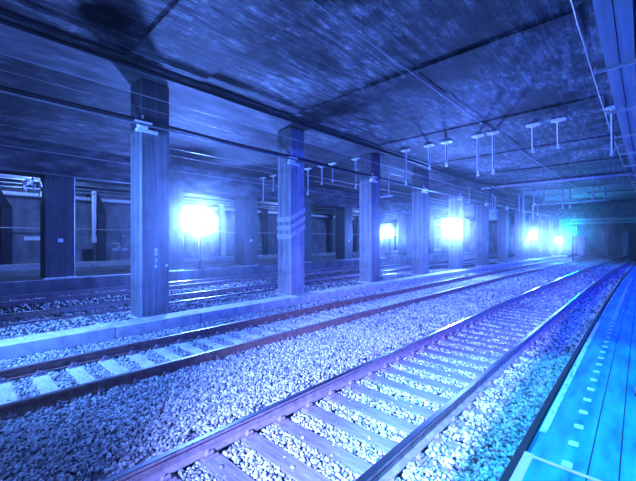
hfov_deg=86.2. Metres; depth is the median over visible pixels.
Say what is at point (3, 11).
cable
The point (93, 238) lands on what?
post
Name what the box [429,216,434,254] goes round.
concrete column
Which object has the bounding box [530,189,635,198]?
trim
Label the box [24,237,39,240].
wall sign
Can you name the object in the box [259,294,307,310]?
kerb stone
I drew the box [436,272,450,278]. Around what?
kerb stone
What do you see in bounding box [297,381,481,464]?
tie
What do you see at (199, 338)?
tie
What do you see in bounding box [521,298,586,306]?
tie
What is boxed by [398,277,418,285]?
kerb stone
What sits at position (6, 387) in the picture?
tie
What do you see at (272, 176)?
hanger
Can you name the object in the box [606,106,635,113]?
bracket
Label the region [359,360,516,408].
tie
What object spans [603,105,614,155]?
hanger
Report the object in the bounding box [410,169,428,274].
concrete column
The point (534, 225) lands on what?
concrete column
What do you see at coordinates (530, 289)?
tie
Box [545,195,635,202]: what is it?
trim
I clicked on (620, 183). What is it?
trim
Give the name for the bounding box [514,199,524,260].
concrete column
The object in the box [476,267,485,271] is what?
kerb stone
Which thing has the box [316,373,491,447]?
tie
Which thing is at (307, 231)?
concrete column
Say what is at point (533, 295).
tie
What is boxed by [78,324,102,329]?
paving stone
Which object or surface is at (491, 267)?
kerb stone
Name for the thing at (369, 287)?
kerb stone
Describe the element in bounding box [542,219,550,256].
concrete column
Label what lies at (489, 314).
tie
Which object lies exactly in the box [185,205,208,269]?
floodlight
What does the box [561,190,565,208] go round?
hanger
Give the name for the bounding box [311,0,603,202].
conduit
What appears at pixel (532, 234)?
floodlight
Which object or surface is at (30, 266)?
trim
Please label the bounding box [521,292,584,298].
tie
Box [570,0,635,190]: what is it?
overhead wire
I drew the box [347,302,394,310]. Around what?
tie
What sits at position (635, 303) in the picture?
trim
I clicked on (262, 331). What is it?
tie
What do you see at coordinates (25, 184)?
cluster
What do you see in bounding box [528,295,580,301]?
tie
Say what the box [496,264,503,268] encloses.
kerb stone
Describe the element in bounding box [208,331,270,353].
tie
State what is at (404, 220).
concrete column
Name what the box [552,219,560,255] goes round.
concrete column
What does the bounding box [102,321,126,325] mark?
paving stone
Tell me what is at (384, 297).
tie
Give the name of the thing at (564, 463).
stud
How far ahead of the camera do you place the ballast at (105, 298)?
12.79 m
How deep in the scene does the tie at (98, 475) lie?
3.06 m
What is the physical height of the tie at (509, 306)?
0.245 m
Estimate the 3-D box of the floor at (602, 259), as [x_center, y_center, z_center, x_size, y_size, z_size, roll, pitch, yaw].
[16.929,2.310,22.517,72.345,0.380,8.955,0,0,-45]
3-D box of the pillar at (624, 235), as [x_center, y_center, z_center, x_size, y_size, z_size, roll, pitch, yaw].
[40.230,0.500,44.524,0.799,3.300,0.840,0,0,43]
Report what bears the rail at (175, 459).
on the tie at (212, 459)
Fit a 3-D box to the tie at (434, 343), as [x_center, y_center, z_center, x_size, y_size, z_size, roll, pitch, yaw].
[2.832,2.167,6.499,2.560,0.245,0.230,0,0,43]
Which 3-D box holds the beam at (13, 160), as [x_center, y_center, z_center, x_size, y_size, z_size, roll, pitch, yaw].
[6.324,-3.385,32.405,72.098,1.270,2.160,0,0,-45]
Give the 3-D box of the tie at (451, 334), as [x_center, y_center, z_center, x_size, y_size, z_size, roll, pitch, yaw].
[3.449,2.167,7.155,2.560,0.245,0.230,0,0,44]
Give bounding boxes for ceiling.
[0,0,635,215]
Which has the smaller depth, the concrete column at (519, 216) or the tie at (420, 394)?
the tie at (420, 394)
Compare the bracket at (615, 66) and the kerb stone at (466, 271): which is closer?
the bracket at (615, 66)
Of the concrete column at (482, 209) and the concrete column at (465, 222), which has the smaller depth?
the concrete column at (482, 209)
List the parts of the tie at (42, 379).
tie plate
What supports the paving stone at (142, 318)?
on the floor at (567, 254)
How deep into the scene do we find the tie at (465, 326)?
7.71 m
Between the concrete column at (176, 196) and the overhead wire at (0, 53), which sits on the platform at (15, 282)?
the concrete column at (176, 196)
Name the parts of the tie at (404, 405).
tie plate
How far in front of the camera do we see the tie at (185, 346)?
6.67 m
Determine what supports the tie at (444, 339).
on the floor at (602, 259)
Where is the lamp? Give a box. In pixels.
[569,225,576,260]
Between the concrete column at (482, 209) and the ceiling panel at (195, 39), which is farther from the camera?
the concrete column at (482, 209)
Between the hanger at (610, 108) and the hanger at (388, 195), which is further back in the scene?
the hanger at (388, 195)
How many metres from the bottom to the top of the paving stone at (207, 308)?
0.255 m
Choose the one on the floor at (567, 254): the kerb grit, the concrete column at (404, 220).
the kerb grit
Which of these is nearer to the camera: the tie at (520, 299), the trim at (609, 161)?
the tie at (520, 299)
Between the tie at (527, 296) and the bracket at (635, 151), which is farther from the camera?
the bracket at (635, 151)
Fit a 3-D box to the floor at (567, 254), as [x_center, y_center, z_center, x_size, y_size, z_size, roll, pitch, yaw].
[6.903,2.280,31.846,22.664,0.740,72.000,0,0,43]
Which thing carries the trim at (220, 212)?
attached to the wall at (25, 210)
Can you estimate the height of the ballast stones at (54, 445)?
0.396 m
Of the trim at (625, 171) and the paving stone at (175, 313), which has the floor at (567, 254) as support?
the paving stone at (175, 313)
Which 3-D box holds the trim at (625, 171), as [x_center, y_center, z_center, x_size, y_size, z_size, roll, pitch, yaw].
[15.796,-3.993,22.734,7.450,0.055,1.700,0,0,43]
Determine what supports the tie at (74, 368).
on the floor at (602, 259)
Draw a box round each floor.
[0,253,579,357]
[0,256,635,480]
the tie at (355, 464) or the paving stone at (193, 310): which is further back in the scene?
the paving stone at (193, 310)
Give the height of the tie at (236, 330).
0.245 m
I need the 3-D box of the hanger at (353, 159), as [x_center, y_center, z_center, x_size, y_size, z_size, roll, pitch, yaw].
[1.843,-3.265,16.603,0.420,1.490,0.200,0,0,43]
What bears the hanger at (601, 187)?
hanging from the ceiling
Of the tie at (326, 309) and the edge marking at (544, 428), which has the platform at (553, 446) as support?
the edge marking at (544, 428)
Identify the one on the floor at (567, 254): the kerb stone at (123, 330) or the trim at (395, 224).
the kerb stone at (123, 330)
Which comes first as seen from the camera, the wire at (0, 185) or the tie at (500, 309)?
the tie at (500, 309)
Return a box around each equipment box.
[464,186,474,217]
[489,193,496,219]
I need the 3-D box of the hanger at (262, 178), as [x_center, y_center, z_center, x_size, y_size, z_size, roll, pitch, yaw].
[-3.497,-3.265,21.581,0.420,1.490,0.200,0,0,43]
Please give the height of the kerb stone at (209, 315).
0.260 m
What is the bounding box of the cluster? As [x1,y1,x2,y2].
[22,173,42,196]
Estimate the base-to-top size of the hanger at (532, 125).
0.950 m
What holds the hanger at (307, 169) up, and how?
hanging from the ceiling
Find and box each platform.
[0,249,511,296]
[522,266,635,480]
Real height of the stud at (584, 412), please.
0.014 m
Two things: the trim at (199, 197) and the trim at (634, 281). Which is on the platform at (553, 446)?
the trim at (634, 281)
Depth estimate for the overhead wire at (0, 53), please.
8.43 m
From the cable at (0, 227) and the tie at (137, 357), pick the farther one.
the cable at (0, 227)
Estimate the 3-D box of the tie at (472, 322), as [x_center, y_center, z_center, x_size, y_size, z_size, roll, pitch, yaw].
[4.363,2.161,8.139,2.560,0.245,0.230,0,0,43]
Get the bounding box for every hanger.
[260,177,265,200]
[270,175,275,190]
[304,168,311,194]
[328,162,336,181]
[351,158,358,188]
[380,165,392,197]
[401,148,410,184]
[424,144,434,169]
[440,140,452,166]
[471,134,484,176]
[486,130,499,174]
[517,194,520,211]
[522,193,525,210]
[525,122,540,152]
[550,117,566,148]
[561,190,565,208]
[567,190,570,207]
[589,188,594,201]
[601,187,606,200]
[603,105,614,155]
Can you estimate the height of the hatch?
0.830 m
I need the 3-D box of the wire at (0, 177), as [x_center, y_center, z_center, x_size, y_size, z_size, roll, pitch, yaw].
[-1.335,-3.450,34.756,0.647,0.038,61.036,0,0,45]
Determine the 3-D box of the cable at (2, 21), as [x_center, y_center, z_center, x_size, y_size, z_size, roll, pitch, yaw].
[9.167,-3.810,20.857,0.506,0.090,49.025,0,0,45]
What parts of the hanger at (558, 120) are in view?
rod, mounting plate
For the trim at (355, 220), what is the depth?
44.47 m
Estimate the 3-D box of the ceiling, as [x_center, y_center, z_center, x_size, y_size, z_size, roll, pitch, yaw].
[9.693,-4.200,29.310,73.216,0.400,34.792,0,0,-45]
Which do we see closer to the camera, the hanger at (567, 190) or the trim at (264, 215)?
the hanger at (567, 190)
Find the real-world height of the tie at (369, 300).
0.245 m
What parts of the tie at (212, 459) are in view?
tie plate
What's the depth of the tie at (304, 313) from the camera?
9.37 m
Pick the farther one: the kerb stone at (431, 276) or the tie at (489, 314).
the kerb stone at (431, 276)
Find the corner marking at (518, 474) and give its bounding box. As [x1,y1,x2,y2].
[509,451,601,480]
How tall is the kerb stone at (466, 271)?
0.260 m
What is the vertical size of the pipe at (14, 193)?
0.260 m
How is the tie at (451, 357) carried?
on the floor at (602, 259)
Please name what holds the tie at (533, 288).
on the floor at (602, 259)
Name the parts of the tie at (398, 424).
tie plate, tie plate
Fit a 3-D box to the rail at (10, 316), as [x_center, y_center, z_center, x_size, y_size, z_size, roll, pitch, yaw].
[10.074,2.110,28.221,61.046,0.160,0.729,0,0,-45]
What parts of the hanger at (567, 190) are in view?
rod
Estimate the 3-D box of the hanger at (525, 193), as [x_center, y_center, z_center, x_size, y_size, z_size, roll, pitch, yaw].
[17.430,-3.240,28.868,0.420,1.540,0.200,0,0,43]
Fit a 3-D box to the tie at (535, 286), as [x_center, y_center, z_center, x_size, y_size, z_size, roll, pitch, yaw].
[10.981,2.158,14.904,2.560,0.245,0.230,0,0,44]
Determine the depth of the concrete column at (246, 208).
21.46 m
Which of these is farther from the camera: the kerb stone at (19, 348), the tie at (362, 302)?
the tie at (362, 302)
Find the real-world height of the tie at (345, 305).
0.245 m
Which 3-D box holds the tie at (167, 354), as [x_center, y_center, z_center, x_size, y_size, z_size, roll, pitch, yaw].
[-2.702,2.164,6.268,2.400,0.245,0.220,0,0,44]
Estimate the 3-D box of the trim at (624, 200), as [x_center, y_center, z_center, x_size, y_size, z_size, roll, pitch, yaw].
[29.616,-3.993,36.100,7.450,0.055,1.700,0,0,43]
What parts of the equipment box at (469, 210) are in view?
door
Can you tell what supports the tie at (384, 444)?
on the floor at (602, 259)
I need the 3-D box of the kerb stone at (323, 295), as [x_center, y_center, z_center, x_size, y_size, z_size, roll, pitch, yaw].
[0.255,1.937,12.026,0.250,0.260,1.890,0,0,44]
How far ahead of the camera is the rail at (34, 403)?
5.61 m
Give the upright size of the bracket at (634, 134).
0.505 m
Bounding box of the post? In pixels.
[91,191,96,242]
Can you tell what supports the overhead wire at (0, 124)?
hanging from the hanger at (307, 169)
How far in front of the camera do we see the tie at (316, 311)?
9.63 m
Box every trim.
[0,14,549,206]
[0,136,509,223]
[0,174,440,220]
[0,189,11,264]
[0,249,440,270]
[85,193,105,260]
[212,204,225,255]
[258,208,267,254]
[324,213,333,252]
[353,215,358,251]
[374,95,606,153]
[392,219,397,249]
[427,134,616,169]
[465,156,624,180]
[490,171,629,187]
[511,181,634,193]
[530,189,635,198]
[541,200,635,219]
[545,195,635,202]
[557,200,633,204]
[585,281,634,480]
[618,303,635,480]
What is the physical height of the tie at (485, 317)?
0.245 m
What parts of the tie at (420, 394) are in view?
tie plate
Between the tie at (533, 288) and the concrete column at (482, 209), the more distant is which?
the concrete column at (482, 209)
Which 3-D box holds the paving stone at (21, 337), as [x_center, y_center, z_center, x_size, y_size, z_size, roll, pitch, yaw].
[-5.636,1.944,6.199,0.300,0.255,0.422,0,0,43]
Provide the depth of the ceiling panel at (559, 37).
7.93 m
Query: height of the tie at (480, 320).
0.245 m
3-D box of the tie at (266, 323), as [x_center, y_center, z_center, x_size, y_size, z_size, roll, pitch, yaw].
[-0.836,2.165,8.211,2.400,0.245,0.220,0,0,43]
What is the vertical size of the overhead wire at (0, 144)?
0.021 m
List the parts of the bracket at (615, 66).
arm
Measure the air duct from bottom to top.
0.380 m
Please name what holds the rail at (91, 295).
on the tie
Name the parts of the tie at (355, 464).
tie plate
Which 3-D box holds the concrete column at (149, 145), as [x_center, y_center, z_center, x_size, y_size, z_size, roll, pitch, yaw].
[-4.263,-0.975,8.541,0.900,5.870,0.920,0,0,43]
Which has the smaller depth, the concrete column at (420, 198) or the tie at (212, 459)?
the tie at (212, 459)
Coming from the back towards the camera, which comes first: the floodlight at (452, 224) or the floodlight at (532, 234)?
the floodlight at (532, 234)
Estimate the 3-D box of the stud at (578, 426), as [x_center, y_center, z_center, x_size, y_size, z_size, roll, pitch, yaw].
[2.233,1.593,2.909,0.062,0.014,0.078,0,0,43]
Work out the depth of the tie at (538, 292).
13.30 m
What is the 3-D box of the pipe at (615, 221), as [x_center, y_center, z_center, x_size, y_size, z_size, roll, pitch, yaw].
[30.771,-1.825,33.656,9.401,0.250,0.200,0,0,43]
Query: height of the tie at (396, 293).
0.245 m
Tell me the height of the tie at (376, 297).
0.245 m
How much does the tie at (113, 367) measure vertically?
0.245 m
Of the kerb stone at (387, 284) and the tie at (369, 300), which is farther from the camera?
the kerb stone at (387, 284)
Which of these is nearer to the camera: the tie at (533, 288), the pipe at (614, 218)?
the tie at (533, 288)
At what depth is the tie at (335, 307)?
10.29 m
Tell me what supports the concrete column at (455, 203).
on the floor at (567, 254)
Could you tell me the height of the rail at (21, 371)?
0.160 m
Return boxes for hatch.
[83,249,92,260]
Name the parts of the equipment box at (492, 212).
door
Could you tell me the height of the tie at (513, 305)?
0.245 m
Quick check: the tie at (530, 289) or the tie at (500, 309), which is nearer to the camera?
the tie at (500, 309)
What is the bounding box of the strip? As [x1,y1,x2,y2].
[498,264,635,480]
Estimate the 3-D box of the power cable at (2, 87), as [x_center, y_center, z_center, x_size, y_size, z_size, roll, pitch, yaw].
[10.953,-2.831,23.296,0.599,0.110,55.034,0,0,45]
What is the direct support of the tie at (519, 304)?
on the floor at (602, 259)
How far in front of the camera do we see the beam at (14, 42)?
8.86 m
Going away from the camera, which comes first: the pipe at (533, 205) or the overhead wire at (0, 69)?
the overhead wire at (0, 69)
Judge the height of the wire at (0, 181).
0.038 m
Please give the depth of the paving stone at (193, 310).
8.66 m
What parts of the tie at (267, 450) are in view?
tie plate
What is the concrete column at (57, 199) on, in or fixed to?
on the platform at (15, 282)
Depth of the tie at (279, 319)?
8.72 m
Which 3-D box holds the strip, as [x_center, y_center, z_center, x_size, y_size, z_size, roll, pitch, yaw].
[19.957,1.924,21.058,62.047,0.652,0.649,0,0,-45]
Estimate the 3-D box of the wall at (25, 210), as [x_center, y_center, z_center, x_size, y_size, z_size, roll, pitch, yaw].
[-0.844,-0.675,39.088,72.062,6.650,1.161,0,0,-45]
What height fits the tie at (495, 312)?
0.245 m
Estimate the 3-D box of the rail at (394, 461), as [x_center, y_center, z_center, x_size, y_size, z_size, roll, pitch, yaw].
[18.883,2.030,21.376,63.050,0.160,0.754,0,0,-45]
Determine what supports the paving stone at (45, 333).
on the floor at (567, 254)
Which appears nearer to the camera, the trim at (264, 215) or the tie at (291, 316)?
the tie at (291, 316)
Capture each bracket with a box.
[594,37,635,73]
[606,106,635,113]
[614,133,635,138]
[620,151,635,154]
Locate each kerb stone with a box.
[0,325,115,360]
[113,312,200,338]
[197,302,261,322]
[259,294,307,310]
[305,289,344,302]
[342,284,373,295]
[372,280,397,289]
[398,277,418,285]
[417,274,435,281]
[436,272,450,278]
[450,270,463,275]
[463,268,475,273]
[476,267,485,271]
[483,265,495,269]
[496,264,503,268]
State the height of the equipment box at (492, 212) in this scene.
2.240 m
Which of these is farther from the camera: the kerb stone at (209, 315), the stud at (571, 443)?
the kerb stone at (209, 315)
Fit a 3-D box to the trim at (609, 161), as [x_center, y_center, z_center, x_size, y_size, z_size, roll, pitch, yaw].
[12.400,-3.993,19.338,7.450,0.055,1.700,0,0,43]
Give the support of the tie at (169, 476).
on the floor at (602, 259)
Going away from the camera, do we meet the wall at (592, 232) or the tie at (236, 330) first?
the tie at (236, 330)
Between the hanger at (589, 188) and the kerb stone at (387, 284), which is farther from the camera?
the hanger at (589, 188)
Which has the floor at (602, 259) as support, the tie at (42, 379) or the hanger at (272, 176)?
the tie at (42, 379)
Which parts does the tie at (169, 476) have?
tie plate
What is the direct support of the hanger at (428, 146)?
hanging from the trim at (591, 106)
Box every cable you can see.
[0,8,556,205]
[0,18,554,206]
[0,85,549,215]
[0,227,397,235]
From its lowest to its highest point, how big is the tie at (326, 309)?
0.245 m
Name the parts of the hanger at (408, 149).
rod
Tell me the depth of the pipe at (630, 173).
22.05 m
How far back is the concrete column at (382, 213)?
31.92 m
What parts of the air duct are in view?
panel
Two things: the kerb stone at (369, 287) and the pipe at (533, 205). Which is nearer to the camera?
the kerb stone at (369, 287)
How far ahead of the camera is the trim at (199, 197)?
24.29 m
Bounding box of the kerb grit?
[0,267,463,339]
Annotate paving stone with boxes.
[0,336,23,342]
[24,332,52,338]
[52,328,78,333]
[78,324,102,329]
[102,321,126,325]
[124,317,146,322]
[144,315,165,318]
[162,312,183,315]
[180,309,198,312]
[196,307,214,310]
[211,305,227,308]
[238,301,253,303]
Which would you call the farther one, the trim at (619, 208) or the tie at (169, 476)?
the trim at (619, 208)
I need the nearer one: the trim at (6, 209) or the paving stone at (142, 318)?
the paving stone at (142, 318)
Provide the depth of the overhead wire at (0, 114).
12.03 m
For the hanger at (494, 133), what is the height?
1.540 m
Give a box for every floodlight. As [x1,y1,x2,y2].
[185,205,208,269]
[385,229,393,257]
[445,218,457,235]
[529,231,535,238]
[555,237,561,243]
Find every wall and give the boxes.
[0,182,440,264]
[469,215,635,256]
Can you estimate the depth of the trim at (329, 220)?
41.13 m
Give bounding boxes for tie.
[0,377,26,436]
[28,370,71,416]
[62,362,112,407]
[77,470,106,480]
[94,355,152,392]
[121,350,179,380]
[127,449,181,480]
[147,344,198,373]
[170,339,228,362]
[174,431,254,480]
[189,335,252,363]
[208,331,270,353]
[210,415,331,480]
[225,328,287,345]
[242,324,299,340]
[250,403,398,480]
[256,321,314,339]
[271,318,330,332]
[272,392,461,480]
[283,315,340,329]
[296,312,351,328]
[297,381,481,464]
[310,310,368,325]
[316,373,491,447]
[319,308,371,321]
[328,306,379,318]
[338,304,390,315]
[339,365,501,426]
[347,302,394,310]
[355,300,402,310]
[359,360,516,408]
[364,299,408,305]
[369,354,524,400]
[371,297,416,306]
[378,296,423,303]
[384,347,525,388]
[392,293,434,300]
[399,343,531,374]
[405,339,533,372]
[419,334,544,359]
[426,331,553,358]
[434,327,550,352]
[442,323,557,346]
[454,321,563,342]
[457,318,558,336]
[465,315,560,332]
[471,313,574,329]
[477,308,569,319]
[487,306,568,318]
[491,304,573,316]
[491,311,566,324]
[501,301,574,311]
[505,299,584,310]
[507,296,585,305]
[511,303,571,311]
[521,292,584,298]
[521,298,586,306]
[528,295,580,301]
[530,289,578,294]
[531,294,583,301]
[533,288,589,292]
[535,286,600,291]
[537,291,584,297]
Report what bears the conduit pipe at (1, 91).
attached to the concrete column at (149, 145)
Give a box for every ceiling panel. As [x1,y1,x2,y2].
[124,0,329,84]
[289,8,588,129]
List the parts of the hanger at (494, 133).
mounting plate, rod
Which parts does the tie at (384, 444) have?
tie plate, tie plate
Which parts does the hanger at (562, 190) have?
rod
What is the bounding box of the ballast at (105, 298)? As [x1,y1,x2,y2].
[0,269,389,323]
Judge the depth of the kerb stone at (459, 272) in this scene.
20.06 m
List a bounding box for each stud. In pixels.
[561,460,572,468]
[568,440,578,446]
[574,424,583,429]
[579,410,587,414]
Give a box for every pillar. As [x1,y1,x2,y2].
[577,236,584,255]
[601,232,608,256]
[621,232,628,256]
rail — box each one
[0,254,497,300]
[0,254,514,306]
[0,255,529,320]
[0,255,588,379]
[0,255,602,420]
[0,257,528,327]
[102,255,626,480]
[354,259,635,480]
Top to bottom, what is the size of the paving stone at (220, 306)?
0.255 m
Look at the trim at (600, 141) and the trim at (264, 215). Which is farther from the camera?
the trim at (264, 215)
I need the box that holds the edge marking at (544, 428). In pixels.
[539,322,599,432]
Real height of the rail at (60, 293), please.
0.160 m
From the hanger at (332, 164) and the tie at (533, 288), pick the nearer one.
the tie at (533, 288)
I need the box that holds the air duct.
[592,0,635,178]
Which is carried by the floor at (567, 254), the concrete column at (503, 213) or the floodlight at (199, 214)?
the concrete column at (503, 213)
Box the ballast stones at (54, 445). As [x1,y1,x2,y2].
[0,263,631,480]
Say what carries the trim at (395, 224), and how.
attached to the wall at (25, 210)
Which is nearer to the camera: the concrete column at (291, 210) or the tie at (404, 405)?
the tie at (404, 405)
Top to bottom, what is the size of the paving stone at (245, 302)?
0.255 m
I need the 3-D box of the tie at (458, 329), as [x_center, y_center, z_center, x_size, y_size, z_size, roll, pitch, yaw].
[3.739,2.167,7.478,2.560,0.245,0.230,0,0,43]
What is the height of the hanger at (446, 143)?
0.990 m
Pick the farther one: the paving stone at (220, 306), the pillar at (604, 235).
the pillar at (604, 235)
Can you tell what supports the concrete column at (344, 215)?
on the platform at (15, 282)
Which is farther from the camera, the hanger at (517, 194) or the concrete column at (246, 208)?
the hanger at (517, 194)
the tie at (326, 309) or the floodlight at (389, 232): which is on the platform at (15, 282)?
the floodlight at (389, 232)
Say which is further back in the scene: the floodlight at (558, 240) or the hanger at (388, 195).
the floodlight at (558, 240)
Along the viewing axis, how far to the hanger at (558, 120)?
11.01 m
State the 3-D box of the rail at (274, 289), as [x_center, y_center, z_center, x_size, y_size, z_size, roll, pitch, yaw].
[11.171,2.110,27.198,61.046,0.160,0.729,0,0,-45]
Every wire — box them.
[0,53,534,206]
[0,69,513,204]
[0,114,509,212]
[0,124,448,204]
[0,144,463,212]
[0,177,440,219]
[0,181,436,220]
[0,185,393,218]
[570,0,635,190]
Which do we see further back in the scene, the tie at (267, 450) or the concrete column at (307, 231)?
the concrete column at (307, 231)
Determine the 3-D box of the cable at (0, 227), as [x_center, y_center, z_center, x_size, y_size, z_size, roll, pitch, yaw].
[-1.148,-0.770,38.002,66.044,0.060,0.732,0,0,-45]
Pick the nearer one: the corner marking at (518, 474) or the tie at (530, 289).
the corner marking at (518, 474)
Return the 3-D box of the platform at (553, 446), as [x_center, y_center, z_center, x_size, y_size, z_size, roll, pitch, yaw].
[20.725,2.000,18.978,72.186,0.800,4.578,0,0,-45]
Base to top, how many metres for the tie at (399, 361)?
0.245 m
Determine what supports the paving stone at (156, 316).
on the floor at (567, 254)
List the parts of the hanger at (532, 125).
rod, mounting plate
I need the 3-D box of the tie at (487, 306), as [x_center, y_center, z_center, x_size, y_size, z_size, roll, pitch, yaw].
[6.255,2.159,10.073,2.560,0.245,0.230,0,0,45]
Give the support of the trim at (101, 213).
attached to the wall at (25, 210)
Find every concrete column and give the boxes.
[38,174,76,279]
[128,78,168,318]
[169,188,184,270]
[234,196,258,266]
[276,127,304,294]
[304,203,311,262]
[334,207,352,259]
[358,153,379,282]
[380,211,385,257]
[397,214,411,255]
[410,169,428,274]
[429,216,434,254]
[441,218,448,253]
[447,180,462,269]
[463,220,468,252]
[475,189,488,265]
[497,194,508,262]
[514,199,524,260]
[529,203,538,258]
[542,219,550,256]
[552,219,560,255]
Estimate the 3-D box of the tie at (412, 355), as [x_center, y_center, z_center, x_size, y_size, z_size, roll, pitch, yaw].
[2.223,2.159,5.822,2.560,0.245,0.230,0,0,43]
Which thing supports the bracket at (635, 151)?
attached to the ceiling
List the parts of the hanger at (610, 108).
mounting plate, rod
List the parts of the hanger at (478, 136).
rod, mounting plate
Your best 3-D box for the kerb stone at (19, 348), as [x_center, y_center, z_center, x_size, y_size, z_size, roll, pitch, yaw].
[-4.964,1.937,6.501,0.250,0.260,1.890,0,0,43]
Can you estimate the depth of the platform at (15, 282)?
17.97 m
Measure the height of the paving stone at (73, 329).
0.255 m
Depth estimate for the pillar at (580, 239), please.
47.33 m
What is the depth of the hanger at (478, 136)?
12.70 m
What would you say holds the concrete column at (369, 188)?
on the floor at (567, 254)
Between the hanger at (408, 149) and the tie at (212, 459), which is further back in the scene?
the hanger at (408, 149)
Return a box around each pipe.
[0,89,546,215]
[2,190,440,224]
[481,172,632,189]
[532,197,609,220]
[570,217,635,221]
[570,221,635,224]
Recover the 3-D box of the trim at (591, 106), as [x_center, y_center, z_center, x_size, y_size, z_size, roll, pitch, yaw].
[5.679,-3.993,12.479,7.450,0.055,1.700,0,0,43]
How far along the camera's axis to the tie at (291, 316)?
8.94 m

